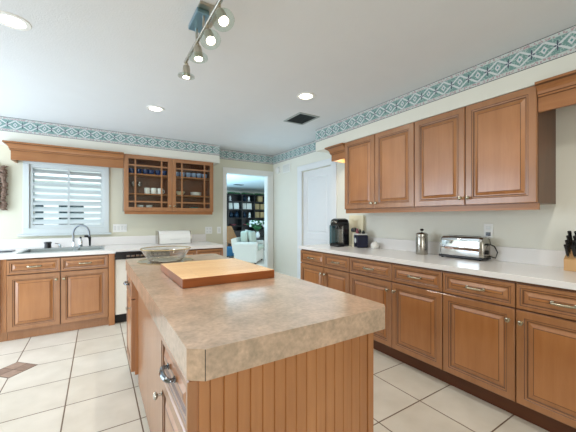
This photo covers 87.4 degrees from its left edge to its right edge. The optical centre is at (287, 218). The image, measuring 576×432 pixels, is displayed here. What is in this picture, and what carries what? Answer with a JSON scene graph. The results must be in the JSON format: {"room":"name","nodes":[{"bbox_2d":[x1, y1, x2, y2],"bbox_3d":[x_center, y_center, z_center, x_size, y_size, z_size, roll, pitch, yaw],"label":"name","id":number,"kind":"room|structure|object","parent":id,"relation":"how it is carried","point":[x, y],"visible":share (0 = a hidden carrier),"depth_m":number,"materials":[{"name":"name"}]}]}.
{"room":"kitchen","nodes":[
{"label":"kitchen","id":0,"kind":"room"},
{"bbox_2d":[0,145,272,243],"bbox_3d":[-2.246,0.040,4.508,4.820,2.440,0.120,0,0,-32],"label":"wall","id":1,"kind":"structure","parent":0,"point":[11,220],"depth_m":4.37,"materials":[{"name":"beige paint"}]},
{"bbox_2d":[0,165,7,209],"bbox_3d":[-3.475,-0.371,3.599,0.204,0.585,0.081,0,0,-34],"label":"garland","id":2,"kind":"object","parent":1,"relation":"hanging from","point":[3,171],"visible":1,"depth_m":3.62},
{"bbox_2d":[2,140,123,167],"bbox_3d":[-2.820,-0.788,3.886,1.219,0.206,0.316,0,0,-32],"label":"wooden valance","id":3,"kind":"object","parent":1,"relation":"attached to","point":[22,151],"visible":1,"depth_m":3.77,"materials":[{"name":"brown wood"}]},
{"bbox_2d":[18,161,110,236],"bbox_3d":[-2.944,-0.272,4.036,0.995,0.995,0.170,0,0,-32],"label":"window","id":4,"kind":"structure","parent":1,"relation":"in","point":[27,231],"depth_m":3.92,"materials":[{"name":"white paint"}]},
{"bbox_2d":[30,164,68,227],"bbox_3d":[-3.096,-0.280,3.917,0.398,0.808,0.065,0,0,-32],"label":"louvered shutter","id":5,"kind":"object","parent":4,"relation":"attached to","point":[32,183],"visible":1,"depth_m":3.91,"materials":[{"name":"white paint"}]},
{"bbox_2d":[69,167,103,227],"bbox_3d":[-2.758,-0.280,4.130,0.398,0.808,0.065,0,0,-32],"label":"louvered shutter","id":6,"kind":"object","parent":4,"relation":"attached to","point":[94,222],"visible":0.98,"depth_m":4.12,"materials":[{"name":"white paint"}]},
{"bbox_2d":[0,234,205,248],"bbox_3d":[-2.801,0.318,4.072,3.415,0.115,0.021,0,0,-32],"label":"backsplash","id":7,"kind":"structure","parent":1,"relation":"attached to","point":[65,242],"depth_m":4.09,"materials":[{"name":"white laminate"}]},
{"bbox_2d":[0,130,219,164],"bbox_3d":[-2.679,-1.036,4.024,3.571,0.288,0.234,0,0,-32],"label":"trim","id":8,"kind":"structure","parent":1,"relation":"attached to","point":[4,135],"depth_m":4.04,"materials":[{"name":"paint"}]},
{"bbox_2d":[113,224,126,231],"bbox_3d":[-2.409,0.140,4.327,0.175,0.115,0.010,0,0,-32],"label":"light switch","id":9,"kind":"object","parent":1,"relation":"attached to","point":[116,227],"visible":1,"depth_m":4.33,"materials":[{"name":"white paint"}]},
{"bbox_2d":[123,154,212,214],"bbox_3d":[-1.778,-0.474,4.561,1.258,0.833,0.286,0,0,-32],"label":"upper cabinet","id":10,"kind":"object","parent":1,"relation":"attached to","point":[169,202],"visible":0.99,"depth_m":4.52,"materials":[{"name":"brown wood"}]},
{"bbox_2d":[144,188,150,193],"bbox_3d":[-2.062,-0.400,4.424,0.092,0.090,0.079,0,0,4],"label":"mug","id":11,"kind":"object","parent":10,"relation":"on","point":[146,190],"visible":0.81,"depth_m":4.39,"materials":[{"name":"white ceramic"}]},
{"bbox_2d":[151,188,156,193],"bbox_3d":[-1.986,-0.400,4.472,0.092,0.090,0.079,0,0,4],"label":"mug","id":12,"kind":"object","parent":10,"relation":"on","point":[153,190],"visible":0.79,"depth_m":4.44,"materials":[{"name":"white ceramic"}]},
{"bbox_2d":[157,188,164,193],"bbox_3d":[-1.910,-0.400,4.520,0.092,0.090,0.079,0,0,4],"label":"mug","id":13,"kind":"object","parent":10,"relation":"on","point":[158,189],"visible":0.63,"depth_m":4.49,"materials":[{"name":"white ceramic"}]},
{"bbox_2d":[129,173,209,180],"bbox_3d":[-1.795,-0.626,4.588,1.221,0.018,0.198,0,0,-32],"label":"shelf","id":14,"kind":"object","parent":10,"relation":"attached to","point":[131,175],"depth_m":4.56,"materials":[{"name":"brown wood"}]},
{"bbox_2d":[129,193,209,197],"bbox_3d":[-1.795,-0.346,4.588,1.221,0.018,0.198,0,0,-32],"label":"shelf","id":15,"kind":"object","parent":10,"relation":"attached to","point":[138,195],"depth_m":4.55,"materials":[{"name":"brown wood"}]},
{"bbox_2d":[205,227,211,233],"bbox_3d":[-1.319,0.200,5.016,0.118,0.115,0.010,0,0,-32],"label":"wall outlet","id":16,"kind":"object","parent":1,"relation":"attached to","point":[208,230],"visible":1,"depth_m":5.01,"materials":[{"name":"white paint"}]},
{"bbox_2d":[220,149,272,163],"bbox_3d":[-0.754,-1.097,5.378,1.129,0.166,0.002,0,0,-32],"label":"trim","id":17,"kind":"structure","parent":1,"relation":"attached to","point":[224,154],"depth_m":5.38,"materials":[{"name":"teal paper"}]},
{"bbox_2d":[223,167,272,268],"bbox_3d":[-0.726,0.193,5.458,0.985,2.135,0.138,0,0,-32],"label":"trim","id":18,"kind":"structure","parent":1,"relation":"attached to","point":[268,175],"depth_m":5.61,"materials":[{"name":"white paint"}]},
{"bbox_2d":[227,190,263,193],"bbox_3d":[-2.899,0.040,12.541,6.500,2.440,0.100,0,0,-32],"label":"wall","id":19,"kind":"structure","parent":0,"point":[227,190],"depth_m":13.12,"materials":[{"name":"paint"}]},
{"bbox_2d":[0,256,548,431],"bbox_3d":[-0.358,1.290,5.807,9.600,0.060,14.200,0,0,-32],"label":"floor","id":20,"kind":"structure","parent":0,"point":[82,380],"depth_m":2.16,"materials":[{"name":"beige tile"}]},
{"bbox_2d":[0,259,6,341],"bbox_3d":[-3.411,0.839,3.166,0.816,0.841,0.852,0,0,-32],"label":"base cabinet","id":21,"kind":"object","parent":20,"relation":"on","point":[3,263],"visible":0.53,"depth_m":3.06,"materials":[{"name":"brown wood"}]},
{"bbox_2d":[0,362,37,377],"bbox_3d":[-2.286,1.259,2.509,0.228,0.002,0.228,0,0,13],"label":"trim","id":22,"kind":"structure","parent":20,"relation":"on","point":[16,368],"depth_m":2.51,"materials":[{"name":"tile"}]},
{"bbox_2d":[7,254,107,340],"bbox_3d":[-2.686,0.839,3.620,0.891,0.841,0.858,0,0,-32],"label":"base cabinet","id":23,"kind":"object","parent":20,"relation":"on","point":[46,295],"visible":0.98,"depth_m":3.27,"materials":[{"name":"brown wood"}]},
{"bbox_2d":[108,253,114,325],"bbox_3d":[-2.286,0.839,3.881,0.062,0.841,0.795,0,0,-32],"label":"end panel","id":24,"kind":"object","parent":20,"relation":"on","point":[111,257],"visible":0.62,"depth_m":3.55,"materials":[{"name":"brown wood"}]},
{"bbox_2d":[115,249,169,322],"bbox_3d":[-1.941,0.829,3.967,0.602,0.861,0.659,0,0,-32],"label":"dishwasher","id":25,"kind":"object","parent":20,"relation":"on","point":[120,257],"visible":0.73,"depth_m":3.62,"materials":[{"name":"white metal"}]},
{"bbox_2d":[170,248,222,255],"bbox_3d":[-1.430,0.839,4.415,0.720,0.841,0.858,0,0,-32],"label":"base cabinet","id":26,"kind":"object","parent":20,"relation":"on","point":[219,251],"visible":0.04,"depth_m":4.09,"materials":[{"name":"brown wood"}]},
{"bbox_2d":[0,234,223,259],"bbox_3d":[-2.580,0.338,3.722,3.415,0.155,0.849,0,0,-32],"label":"countertop","id":27,"kind":"structure","parent":26,"relation":"on","point":[111,245],"depth_m":3.92,"materials":[{"name":"white stone"}]},
{"bbox_2d":[0,250,15,252],"bbox_3d":[-3.200,0.369,3.360,0.220,0.012,0.180,0,0,-32],"label":"tray","id":28,"kind":"object","parent":27,"relation":"on","point":[0,250],"visible":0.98,"depth_m":3.39,"materials":[{"name":"white ceramic"}]},
{"bbox_2d":[44,242,51,247],"bbox_3d":[-3.006,0.335,3.773,0.080,0.080,0.080,0,0,-32],"label":"cup","id":29,"kind":"object","parent":27,"relation":"on","point":[46,244],"visible":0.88,"depth_m":3.74,"materials":[{"name":"black ceramic"}]},
{"bbox_2d":[16,246,104,253],"bbox_3d":[-2.666,0.457,3.609,0.794,0.176,0.534,0,0,-32],"label":"sink","id":30,"kind":"object","parent":27,"relation":"in","point":[63,249],"visible":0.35,"depth_m":3.70,"materials":[{"name":"metal"}]},
{"bbox_2d":[22,247,74,252],"bbox_3d":[-2.783,0.458,3.535,0.448,0.174,0.466,0,0,-32],"label":"basin","id":31,"kind":"object","parent":30,"relation":"in","point":[64,248],"depth_m":3.69,"materials":[{"name":"silver metal"}]},
{"bbox_2d":[78,246,100,249],"bbox_3d":[-2.459,0.458,3.740,0.238,0.174,0.466,0,0,-32],"label":"basin","id":32,"kind":"object","parent":30,"relation":"in","point":[88,247],"depth_m":3.93,"materials":[{"name":"silver metal"}]},
{"bbox_2d":[78,237,82,246],"bbox_3d":[-2.697,0.307,3.921,0.050,0.135,0.050,0,0,-32],"label":"soap dispenser","id":33,"kind":"object","parent":27,"relation":"on","point":[80,242],"visible":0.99,"depth_m":3.91,"materials":[{"name":"silver metal"}]},
{"bbox_2d":[71,224,90,246],"bbox_3d":[-2.679,0.227,3.894,0.242,0.295,0.055,0,0,1],"label":"faucet","id":34,"kind":"object","parent":27,"relation":"on","point":[86,227],"visible":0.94,"depth_m":3.89,"materials":[{"name":"silver metal"}]},
{"bbox_2d":[84,235,90,245],"bbox_3d":[-2.635,0.298,3.972,0.044,0.154,0.089,0,0,34],"label":"sprayer","id":35,"kind":"object","parent":27,"relation":"on","point":[89,238],"visible":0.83,"depth_m":3.98,"materials":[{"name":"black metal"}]},
{"bbox_2d":[156,230,190,244],"bbox_3d":[-1.718,0.279,4.525,0.462,0.191,0.266,0,0,-32],"label":"bread box","id":36,"kind":"object","parent":27,"relation":"on","point":[162,236],"visible":0.98,"depth_m":4.43,"materials":[{"name":"white paint"}]},
{"bbox_2d":[227,246,233,256],"bbox_3d":[-1.855,1.090,9.711,0.440,0.340,0.440,0,0,-32],"label":"footstool","id":37,"kind":"object","parent":20,"relation":"on","point":[229,248],"visible":0.22,"depth_m":9.48,"materials":[{"name":"blue fabric"}]},
{"bbox_2d":[227,226,236,245],"bbox_3d":[-1.868,0.770,10.442,0.440,0.979,0.650,0,0,-32],"label":"folding chair","id":38,"kind":"object","parent":20,"relation":"on","point":[230,232],"visible":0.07,"depth_m":10.58,"materials":[{"name":"brown wood"}]},
{"bbox_2d":[227,193,263,245],"bbox_3d":[-1.561,0.175,11.642,2.800,2.170,0.450,0,0,-32],"label":"display shelf","id":39,"kind":"object","parent":20,"relation":"on","point":[236,198],"visible":0.32,"depth_m":11.57,"materials":[{"name":"black wood"}]},
{"bbox_2d":[234,203,238,208],"bbox_3d":[-1.951,-0.461,11.398,0.200,0.240,0.065,0,0,-32],"label":"photo frame","id":40,"kind":"object","parent":39,"relation":"on","point":[236,205],"visible":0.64,"depth_m":11.39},
{"bbox_2d":[246,203,251,208],"bbox_3d":[-1.503,-0.461,11.681,0.200,0.240,0.065,0,0,-32],"label":"photo frame","id":41,"kind":"object","parent":39,"relation":"on","point":[249,205],"visible":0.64,"depth_m":11.67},
{"bbox_2d":[256,196,262,201],"bbox_3d":[-1.131,-0.751,11.896,0.180,0.220,0.200,0,0,-32],"label":"bundle","id":42,"kind":"object","parent":39,"relation":"on","point":[258,198],"visible":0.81,"depth_m":11.83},
{"bbox_2d":[259,204,263,209],"bbox_3d":[-1.046,-0.451,11.950,0.180,0.220,0.200,0,0,-32],"label":"bundle","id":43,"kind":"object","parent":39,"relation":"on","point":[261,206],"visible":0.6,"depth_m":11.86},
{"bbox_2d":[259,212,263,217],"bbox_3d":[-1.046,-0.131,11.950,0.180,0.220,0.200,0,0,-32],"label":"bundle","id":44,"kind":"object","parent":39,"relation":"on","point":[261,214],"visible":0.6,"depth_m":11.86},
{"bbox_2d":[231,230,263,263],"bbox_3d":[-1.133,0.810,8.722,0.780,0.900,0.950,0,0,8],"label":"armchair","id":45,"kind":"object","parent":20,"relation":"on","point":[251,252],"visible":0.91,"depth_m":8.28,"materials":[{"name":"fabric"}]},
{"bbox_2d":[241,230,250,241],"bbox_3d":[-1.202,0.555,8.732,0.200,0.390,0.600,0,0,8],"label":"cushion","id":46,"kind":"object","parent":45,"relation":"on","point":[244,234],"depth_m":8.44,"materials":[{"name":"white fabric"}]},
{"bbox_2d":[248,231,256,241],"bbox_3d":[-1.028,0.567,8.708,0.153,0.380,0.520,0,0,8],"label":"throw pillow","id":47,"kind":"object","parent":45,"relation":"on","point":[251,235],"visible":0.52,"depth_m":8.50,"materials":[{"name":"white fabric"}]},
{"bbox_2d":[258,244,263,249],"bbox_3d":[-1.009,0.830,8.705,0.530,0.140,0.600,0,0,8],"label":"seat cushion","id":48,"kind":"object","parent":45,"relation":"on","point":[260,246],"depth_m":8.60,"materials":[{"name":"white fabric"}]},
{"bbox_2d":[123,273,372,431],"bbox_3d":[-0.530,0.847,1.864,0.754,0.824,2.062,0,0,-32],"label":"kitchen island","id":49,"kind":"object","parent":20,"relation":"on","point":[329,388],"visible":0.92,"depth_m":1.04,"materials":[{"name":"brown wood"}]},
{"bbox_2d":[126,254,384,380],"bbox_3d":[-0.494,0.392,1.892,0.783,0.086,2.134,0,0,-32],"label":"island countertop","id":50,"kind":"structure","parent":49,"relation":"on","point":[211,332],"depth_m":1.09,"materials":[{"name":"beige stone"}]},
{"bbox_2d":[137,257,192,264],"bbox_3d":[-0.996,0.345,2.464,0.426,0.007,0.426,0,0,-32],"label":"glass platter","id":51,"kind":"object","parent":50,"relation":"on","point":[185,259],"visible":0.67,"depth_m":2.40,"materials":[{"name":"clear glass"}]},
{"bbox_2d":[140,246,190,261],"bbox_3d":[-0.996,0.293,2.464,0.388,0.103,0.388,0,0,-32],"label":"glass bowl","id":52,"kind":"object","parent":51,"relation":"on","point":[167,259],"visible":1,"depth_m":2.45,"materials":[{"name":"clear glass"}]},
{"bbox_2d":[161,258,273,287],"bbox_3d":[-0.464,0.325,1.889,0.524,0.047,0.610,0,0,-32],"label":"cutting board","id":53,"kind":"object","parent":50,"relation":"on","point":[190,274],"visible":1,"depth_m":1.73,"materials":[{"name":"brown wood"}]},
{"bbox_2d":[301,249,350,293],"bbox_3d":[0.630,0.825,3.618,0.638,0.869,0.884,0,0,-32],"label":"base cabinet","id":54,"kind":"object","parent":20,"relation":"on","point":[329,270],"visible":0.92,"depth_m":3.40,"materials":[{"name":"brown wood"}]},
{"bbox_2d":[350,257,447,382],"bbox_3d":[1.130,0.825,2.827,0.638,0.869,0.986,0,0,-32],"label":"base cabinet","id":55,"kind":"object","parent":20,"relation":"on","point":[412,296],"visible":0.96,"depth_m":2.52,"materials":[{"name":"brown wood"}]},
{"bbox_2d":[443,271,575,431],"bbox_3d":[1.765,0.825,1.822,0.638,0.869,1.390,0,0,-32],"label":"base cabinet","id":56,"kind":"object","parent":20,"relation":"on","point":[509,345],"visible":1,"depth_m":1.88,"materials":[{"name":"brown wood"}]},
{"bbox_2d":[299,237,575,289],"bbox_3d":[1.278,0.309,2.630,0.627,0.158,3.280,0,0,-32],"label":"countertop","id":57,"kind":"structure","parent":56,"relation":"on","point":[544,267],"depth_m":2.33,"materials":[{"name":"white stone"}]},
{"bbox_2d":[329,219,348,246],"bbox_3d":[0.629,0.176,3.764,0.196,0.345,0.199,0,0,-27],"label":"coffee maker","id":58,"kind":"object","parent":57,"relation":"on","point":[339,228],"visible":1,"depth_m":3.71,"materials":[{"name":"black plastic"}]},
{"bbox_2d":[351,227,356,246],"bbox_3d":[0.819,0.231,3.729,0.079,0.235,0.079,0,0,-32],"label":"milk frother","id":59,"kind":"object","parent":57,"relation":"on","point":[353,230],"visible":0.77,"depth_m":3.71,"materials":[{"name":"beige plastic"}]},
{"bbox_2d":[352,232,355,246],"bbox_3d":[0.819,0.259,3.729,0.065,0.180,0.065,0,0,-32],"label":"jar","id":60,"kind":"object","parent":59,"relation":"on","point":[352,232],"depth_m":3.71,"materials":[{"name":"beige ceramic"}]},
{"bbox_2d":[349,215,363,244],"bbox_3d":[0.855,0.156,3.805,0.038,0.384,0.250,0,0,-32],"label":"serving board","id":61,"kind":"object","parent":57,"relation":"on","point":[357,221],"visible":0.46,"depth_m":3.82,"materials":[{"name":"beige wood"}]},
{"bbox_2d":[354,233,367,247],"bbox_3d":[0.872,0.266,3.609,0.140,0.165,0.140,0,0,-7],"label":"coffee canister","id":62,"kind":"object","parent":57,"relation":"on","point":[360,240],"visible":0.96,"depth_m":3.54,"materials":[{"name":"blue ceramic"}]},
{"bbox_2d":[370,241,378,248],"bbox_3d":[1.000,0.304,3.471,0.099,0.090,0.099,0,0,-32],"label":"sugar bowl","id":63,"kind":"object","parent":57,"relation":"on","point":[374,245],"visible":1,"depth_m":3.44,"materials":[{"name":"white ceramic"}]},
{"bbox_2d":[416,229,427,254],"bbox_3d":[1.302,0.225,2.933,0.110,0.249,0.141,0,0,22],"label":"press","id":64,"kind":"object","parent":57,"relation":"on","point":[421,237],"visible":1,"depth_m":2.88,"materials":[{"name":"silver metal"}]},
{"bbox_2d":[439,235,497,260],"bbox_3d":[1.548,0.251,2.601,0.146,0.197,0.433,0,0,-32],"label":"toaster","id":65,"kind":"object","parent":57,"relation":"on","point":[457,246],"visible":1,"depth_m":2.54,"materials":[{"name":"silver metal"}]},
{"bbox_2d":[564,251,575,271],"bbox_3d":[1.927,0.266,2.005,0.120,0.165,0.110,0,0,-32],"label":"knife block","id":66,"kind":"object","parent":57,"relation":"on","point":[569,262],"visible":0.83,"depth_m":2.00,"materials":[{"name":"brown wood"}]},
{"bbox_2d":[564,244,569,256],"bbox_3d":[1.846,0.216,1.994,0.069,0.092,0.022,0,0,-32],"label":"knife","id":67,"kind":"object","parent":66,"relation":"in","point":[565,245],"visible":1,"depth_m":1.99,"materials":[{"name":"black plastic"}]},
{"bbox_2d":[565,240,570,253],"bbox_3d":[1.867,0.192,2.007,0.075,0.100,0.022,0,0,-32],"label":"knife","id":68,"kind":"object","parent":66,"relation":"in","point":[566,241],"visible":0.67,"depth_m":2.00,"materials":[{"name":"black plastic"}]},
{"bbox_2d":[566,235,571,250],"bbox_3d":[1.888,0.166,2.020,0.080,0.108,0.022,0,0,-32],"label":"knife","id":69,"kind":"object","parent":66,"relation":"in","point":[568,237],"visible":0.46,"depth_m":2.01,"materials":[{"name":"black plastic"}]},
{"bbox_2d":[567,231,572,244],"bbox_3d":[1.909,0.141,2.033,0.086,0.116,0.022,0,0,-32],"label":"knife","id":70,"kind":"object","parent":66,"relation":"in","point":[568,232],"visible":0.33,"depth_m":2.02,"materials":[{"name":"black plastic"}]},
{"bbox_2d":[570,245,575,257],"bbox_3d":[1.864,0.216,1.965,0.069,0.092,0.022,0,0,-32],"label":"knife","id":71,"kind":"object","parent":66,"relation":"in","point":[572,246],"visible":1,"depth_m":1.96,"materials":[{"name":"black plastic"}]},
{"bbox_3d":[-1.148,0.953,9.921,0.780,0.615,0.780,0,0,-32],"label":"side table","id":72,"kind":"object","parent":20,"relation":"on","visible":0},
{"bbox_2d":[246,220,263,237],"bbox_3d":[-0.980,0.350,10.014,0.601,0.589,0.560,0,0,31],"label":"flower vase","id":73,"kind":"object","parent":72,"relation":"on","point":[252,222],"visible":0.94,"depth_m":9.96,"materials":[{"name":"white ceramic"}]},
{"bbox_2d":[0,0,575,191],"bbox_3d":[-0.358,-1.220,5.807,9.600,0.080,14.200,0,0,-32],"label":"ceiling","id":74,"kind":"structure","parent":0,"point":[96,64],"depth_m":2.23,"materials":[{"name":"paint"}]},
{"bbox_2d":[0,11,31,30],"bbox_3d":[-1.650,-1.176,1.802,0.184,0.006,0.184,0,0,-32],"label":"recessed light","id":75,"kind":"object","parent":74,"relation":"in","point":[10,20],"visible":1,"depth_m":1.81,"materials":[{"name":"white paint"}]},
{"bbox_2d":[0,116,219,155],"bbox_3d":[-2.618,-1.097,3.924,3.572,0.166,0.002,0,0,-32],"label":"trim","id":76,"kind":"structure","parent":74,"relation":"attached to","point":[9,124],"depth_m":4.00,"materials":[{"name":"teal paper"}]},
{"bbox_2d":[146,105,164,111],"bbox_3d":[-1.425,-1.176,3.240,0.184,0.006,0.184,0,0,-32],"label":"recessed light","id":77,"kind":"object","parent":74,"relation":"in","point":[150,107],"visible":1,"depth_m":3.23,"materials":[{"name":"white glass"}]},
{"bbox_2d":[182,0,234,78],"bbox_3d":[-0.445,-1.050,1.679,0.139,0.259,0.954,0,0,-32],"label":"track light","id":78,"kind":"object","parent":74,"relation":"attached to","point":[205,15],"visible":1,"depth_m":1.69,"materials":[{"name":"silver metal"}]},
{"bbox_2d":[284,112,318,124],"bbox_3d":[0.156,-1.175,3.571,0.280,0.008,0.350,0,0,-32],"label":"ceiling vent","id":79,"kind":"object","parent":74,"relation":"in","point":[300,118],"visible":1,"depth_m":3.55,"materials":[{"name":"black metal"}]},
{"bbox_2d":[296,92,314,99],"bbox_3d":[0.173,-1.176,2.908,0.184,0.006,0.184,0,0,-32],"label":"recessed light","id":80,"kind":"object","parent":74,"relation":"in","point":[304,95],"visible":1,"depth_m":2.90,"materials":[{"name":"white glass"}]},
{"bbox_2d":[316,25,575,141],"bbox_3d":[1.628,-1.097,2.040,0.002,0.166,4.709,0,0,-32],"label":"trim","id":81,"kind":"structure","parent":74,"relation":"attached to","point":[562,43],"depth_m":2.37,"materials":[{"name":"teal paper"}]},
{"bbox_2d":[273,104,575,277],"bbox_3d":[1.603,0.040,2.817,0.120,2.440,6.850,0,0,-32],"label":"wall","id":82,"kind":"structure","parent":0,"point":[547,227],"depth_m":2.75,"materials":[{"name":"paint"}]},
{"bbox_2d":[283,163,289,172],"bbox_3d":[-0.029,-0.875,5.270,0.016,0.150,0.240,0,0,-32],"label":"air vent","id":83,"kind":"object","parent":82,"relation":"in","point":[286,167],"visible":1,"depth_m":5.25,"materials":[{"name":"white paint"}]},
{"bbox_2d":[273,141,315,163],"bbox_3d":[0.187,-1.097,4.944,0.002,0.166,1.741,0,0,-32],"label":"trim","id":84,"kind":"structure","parent":82,"relation":"attached to","point":[310,147],"depth_m":5.04,"materials":[{"name":"teal paper"}]},
{"bbox_2d":[303,166,330,244],"bbox_3d":[0.454,0.252,4.593,0.040,2.000,0.712,0,0,-32],"label":"door","id":85,"kind":"structure","parent":82,"relation":"in","point":[317,182],"depth_m":4.59,"materials":[{"name":"white paint"}]},
{"bbox_2d":[297,158,336,278],"bbox_3d":[0.414,0.205,4.568,0.018,2.110,0.960,0,0,-32],"label":"trim","id":86,"kind":"structure","parent":82,"relation":"attached to","point":[325,162],"depth_m":4.86,"materials":[{"name":"white paint"}]},
{"bbox_2d":[325,143,344,162],"bbox_3d":[0.704,-0.803,3.778,0.371,0.176,0.318,0,0,-32],"label":"wooden valance","id":87,"kind":"object","parent":82,"relation":"attached to","point":[337,152],"visible":0.55,"depth_m":3.69,"materials":[{"name":"brown wood"}]},
{"bbox_2d":[345,122,415,212],"bbox_3d":[1.040,-0.474,3.252,0.364,0.833,0.928,0,0,-32],"label":"upper cabinet","id":88,"kind":"object","parent":82,"relation":"attached to","point":[379,167],"visible":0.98,"depth_m":3.10,"materials":[{"name":"brown wood"}]},
{"bbox_2d":[316,52,575,153],"bbox_3d":[1.770,-1.036,2.129,0.333,0.288,4.709,0,0,-32],"label":"soffit","id":89,"kind":"structure","parent":82,"relation":"attached to","point":[526,78],"depth_m":2.39,"materials":[{"name":"paint"}]},
{"bbox_2d":[368,237,565,267],"bbox_3d":[1.545,0.290,2.775,0.021,0.119,3.240,0,0,-32],"label":"backsplash","id":90,"kind":"structure","parent":82,"relation":"attached to","point":[554,258],"depth_m":2.40,"materials":[{"name":"white laminate"}]},
{"bbox_2d":[415,86,555,211],"bbox_3d":[1.535,-0.474,2.469,0.364,0.833,0.920,0,0,-32],"label":"upper cabinet","id":91,"kind":"object","parent":82,"relation":"attached to","point":[497,153],"visible":1,"depth_m":2.25,"materials":[{"name":"brown wood"}]},
{"bbox_2d":[484,224,492,237],"bbox_3d":[1.695,0.105,2.550,0.010,0.118,0.072,0,0,-32],"label":"wall outlet","id":92,"kind":"object","parent":82,"relation":"attached to","point":[488,228],"visible":0.9,"depth_m":2.54,"materials":[{"name":"white paint"}]},
{"bbox_2d":[535,70,575,112],"bbox_3d":[2.282,-0.798,1.270,0.383,0.186,1.900,0,0,-32],"label":"wooden valance","id":93,"kind":"object","parent":82,"relation":"attached to","point":[558,91],"visible":1,"depth_m":1.91,"materials":[{"name":"brown wood"}]},
{"label":"outside","id":94,"kind":"structure","parent":0,"visible":0},
{"bbox_3d":[-13.345,1.510,8.808,14.850,0.100,18.850,0,0,-32],"label":"lawn","id":95,"kind":"structure","parent":94,"visible":0},
{"bbox_2d":[35,169,99,224],"bbox_3d":[-9.285,-0.190,8.327,8.600,3.300,2.800,0,0,-32],"label":"neighboring house","id":96,"kind":"structure","parent":95,"relation":"on","point":[41,174],"depth_m":8.81,"materials":[{"name":"white paint"}]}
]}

